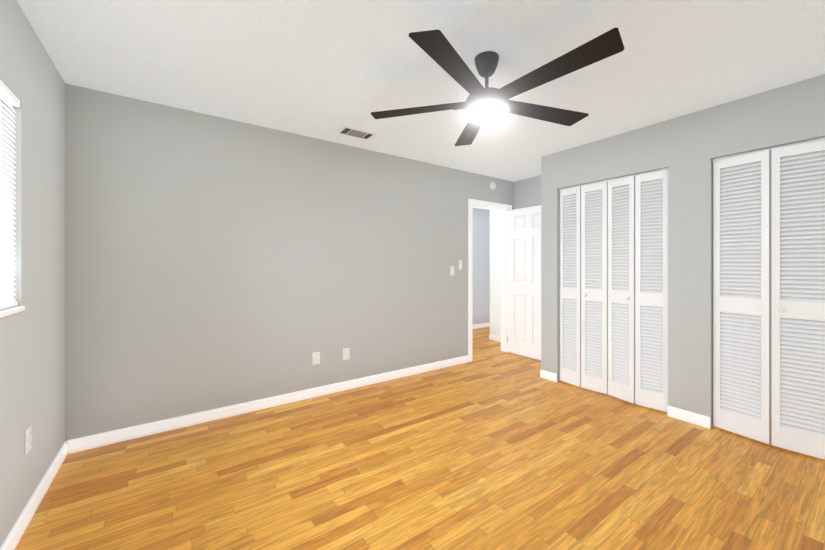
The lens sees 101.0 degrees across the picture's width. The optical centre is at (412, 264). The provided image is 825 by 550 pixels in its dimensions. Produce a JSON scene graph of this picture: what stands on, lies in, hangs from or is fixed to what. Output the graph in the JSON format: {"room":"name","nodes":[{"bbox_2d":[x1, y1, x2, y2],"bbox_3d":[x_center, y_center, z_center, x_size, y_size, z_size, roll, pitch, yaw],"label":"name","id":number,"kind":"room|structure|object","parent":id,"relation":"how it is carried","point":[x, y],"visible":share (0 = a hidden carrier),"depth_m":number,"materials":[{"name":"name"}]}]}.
{"room":"empty bedroom","nodes":[
{"label":"empty bedroom","id":0,"kind":"room"},
{"bbox_2d":[0,0,64,546],"bbox_3d":[-1.248,0.023,0.667,0.120,2.440,4.010,0,0,-35],"label":"wall","id":1,"kind":"structure","parent":0,"point":[32,364],"depth_m":1.71,"materials":[{"name":"grey paint"}]},
{"bbox_2d":[0,79,24,317],"bbox_3d":[-1.539,-0.277,1.097,0.122,0.980,1.130,0,0,-35],"label":"window","id":2,"kind":"structure","parent":1,"relation":"in","point":[8,303],"depth_m":1.50,"materials":[{"name":"white plastic"}]},
{"bbox_2d":[25,425,30,454],"bbox_3d":[-1.868,0.851,1.655,0.010,0.115,0.072,0,0,-35],"label":"electrical outlet","id":3,"kind":"object","parent":1,"relation":"attached to","point":[27,439],"visible":1,"depth_m":1.64,"materials":[{"name":"white plastic"}]},
{"bbox_2d":[0,439,71,549],"bbox_3d":[-1.202,1.200,0.717,0.013,0.085,3.740,0,0,-35],"label":"baseboard","id":4,"kind":"structure","parent":1,"relation":"attached to","point":[14,536],"depth_m":1.71,"materials":[{"name":"white wood"}]},
{"bbox_2d":[65,83,513,440],"bbox_3d":[-0.452,0.023,3.613,4.823,2.440,0.120,0,0,-35],"label":"wall","id":5,"kind":"structure","parent":0,"point":[212,262],"depth_m":2.82,"materials":[{"name":"grey paint"}]},
{"bbox_2d":[72,355,468,452],"bbox_3d":[-0.772,1.200,3.304,3.645,0.085,0.013,0,0,-35],"label":"baseboard","id":6,"kind":"structure","parent":5,"relation":"attached to","point":[106,438],"depth_m":2.83,"materials":[{"name":"white wood"}]},
{"bbox_2d":[312,352,319,364],"bbox_3d":[-0.908,0.881,3.211,0.072,0.115,0.010,0,0,-35],"label":"electrical outlet","id":7,"kind":"object","parent":5,"relation":"attached to","point":[315,358],"visible":1,"depth_m":3.21,"materials":[{"name":"white plastic"}]},
{"bbox_2d":[343,348,349,359],"bbox_3d":[-0.659,0.887,3.387,0.072,0.115,0.010,0,0,-35],"label":"electrical outlet","id":8,"kind":"object","parent":5,"relation":"attached to","point":[346,353],"visible":1,"depth_m":3.38,"materials":[{"name":"white plastic"}]},
{"bbox_2d":[450,266,453,275],"bbox_3d":[0.494,0.073,4.200,0.072,0.115,0.015,0,0,-35],"label":"light switch","id":9,"kind":"object","parent":5,"relation":"attached to","point":[451,270],"visible":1,"depth_m":4.19,"materials":[{"name":"white plastic"}]},
{"bbox_2d":[459,260,461,269],"bbox_3d":[0.606,-0.002,4.276,0.050,0.125,0.020,0,0,-35],"label":"switch","id":10,"kind":"object","parent":5,"relation":"attached to","point":[460,264],"visible":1,"depth_m":4.26,"materials":[{"name":"white plastic"}]},
{"bbox_2d":[468,199,511,361],"bbox_3d":[1.026,0.197,4.660,0.856,2.093,0.156,0,0,-35],"label":"door frame","id":11,"kind":"structure","parent":5,"relation":"attached to","point":[504,209],"depth_m":4.82,"materials":[{"name":"white wood"}]},
{"bbox_2d":[489,182,495,189],"bbox_3d":[1.094,-1.075,4.610,0.112,0.112,0.040,0,0,-35],"label":"smoke detector","id":12,"kind":"object","parent":5,"relation":"attached to","point":[492,185],"visible":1,"depth_m":4.59,"materials":[{"name":"white plastic"}]},
{"bbox_2d":[507,205,540,359],"bbox_3d":[1.563,0.231,4.537,0.147,2.000,0.706,0,0,-35],"label":"entry door","id":13,"kind":"structure","parent":5,"relation":"in","point":[524,282],"depth_m":4.58,"materials":[{"name":"white paint"}]},
{"bbox_2d":[15,327,824,549],"bbox_3d":[1.036,1.293,3.233,6.813,0.100,5.560,0,0,-35],"label":"floor","id":14,"kind":"structure","parent":0,"point":[491,445],"depth_m":1.97,"materials":[{"name":"brown wood"}]},
{"bbox_2d":[17,0,824,181],"bbox_3d":[1.036,-1.247,3.233,6.813,0.100,5.560,0,0,-35],"label":"ceiling","id":15,"kind":"structure","parent":0,"point":[327,70],"depth_m":1.99,"materials":[{"name":"paint"}]},
{"bbox_2d":[337,126,375,139],"bbox_3d":[-0.506,-1.191,3.085,0.310,0.011,0.170,0,0,-35],"label":"ceiling vent","id":16,"kind":"object","parent":15,"relation":"in","point":[354,132],"visible":1,"depth_m":3.07,"materials":[{"name":"white metal"}]},
{"bbox_2d":[371,27,623,145],"bbox_3d":[0.459,-1.031,1.931,1.378,0.332,1.339,0,0,-35],"label":"fan","id":17,"kind":"object","parent":15,"relation":"hanging from","point":[481,104],"visible":1,"depth_m":1.82,"materials":[{"name":"black wood"}]},
{"bbox_2d":[472,208,489,324],"bbox_3d":[0.636,0.023,6.283,3.940,2.440,0.120,0,0,-35],"label":"wall","id":18,"kind":"structure","parent":0,"point":[480,266],"depth_m":6.71,"materials":[{"name":"grey paint"}]},
{"bbox_2d":[472,322,489,328],"bbox_3d":[0.675,1.200,6.229,3.700,0.085,0.013,0,0,-35],"label":"baseboard","id":19,"kind":"structure","parent":18,"relation":"attached to","point":[483,325],"depth_m":6.69,"materials":[{"name":"white wood"}]},
{"bbox_2d":[490,210,500,335],"bbox_3d":[1.528,0.023,5.474,0.120,2.440,0.630,0,0,-35],"label":"wall","id":20,"kind":"structure","parent":0,"point":[495,272],"depth_m":5.60,"materials":[{"name":"white paint"}]},
{"bbox_2d":[489,334,500,341],"bbox_3d":[1.470,1.200,5.441,0.013,0.085,0.643,0,0,-35],"label":"baseboard","id":21,"kind":"structure","parent":20,"relation":"attached to","point":[492,337],"depth_m":5.58,"materials":[{"name":"white wood"}]},
{"bbox_2d":[514,151,823,416],"bbox_3d":[2.591,0.023,3.384,0.120,2.440,4.010,0,0,-35],"label":"wall","id":22,"kind":"structure","parent":0,"point":[527,192],"depth_m":4.63,"materials":[{"name":"grey paint"}]},
{"bbox_2d":[541,74,824,428],"bbox_3d":[2.528,0.023,2.789,0.670,2.440,2.870,0,0,-35],"label":"wall","id":23,"kind":"structure","parent":0,"point":[686,149],"depth_m":2.70,"materials":[{"name":"grey paint"}]},
{"bbox_2d":[540,370,554,377],"bbox_3d":[1.680,1.200,3.955,0.660,0.085,0.013,0,0,-35],"label":"baseboard","id":24,"kind":"structure","parent":23,"relation":"attached to","point":[543,374],"depth_m":3.71,"materials":[{"name":"white wood"}]},
{"bbox_2d":[559,168,667,411],"bbox_3d":[1.837,0.209,3.218,0.086,2.040,0.986,0,0,-35],"label":"bifold closet door","id":25,"kind":"structure","parent":23,"relation":"in","point":[613,293],"depth_m":3.15,"materials":[{"name":"white paint"}]},
{"bbox_2d":[668,406,709,428],"bbox_3d":[2.180,1.200,2.689,0.013,0.085,0.270,0,0,-35],"label":"baseboard","id":26,"kind":"structure","parent":23,"relation":"attached to","point":[687,416],"depth_m":2.68,"materials":[{"name":"white wood"}]},
{"bbox_2d":[712,137,824,459],"bbox_3d":[2.641,0.209,2.078,0.091,2.040,1.256,0,0,-35],"label":"bifold closet door","id":27,"kind":"structure","parent":23,"relation":"in","point":[741,303],"depth_m":2.31,"materials":[{"name":"white paint"}]}
]}

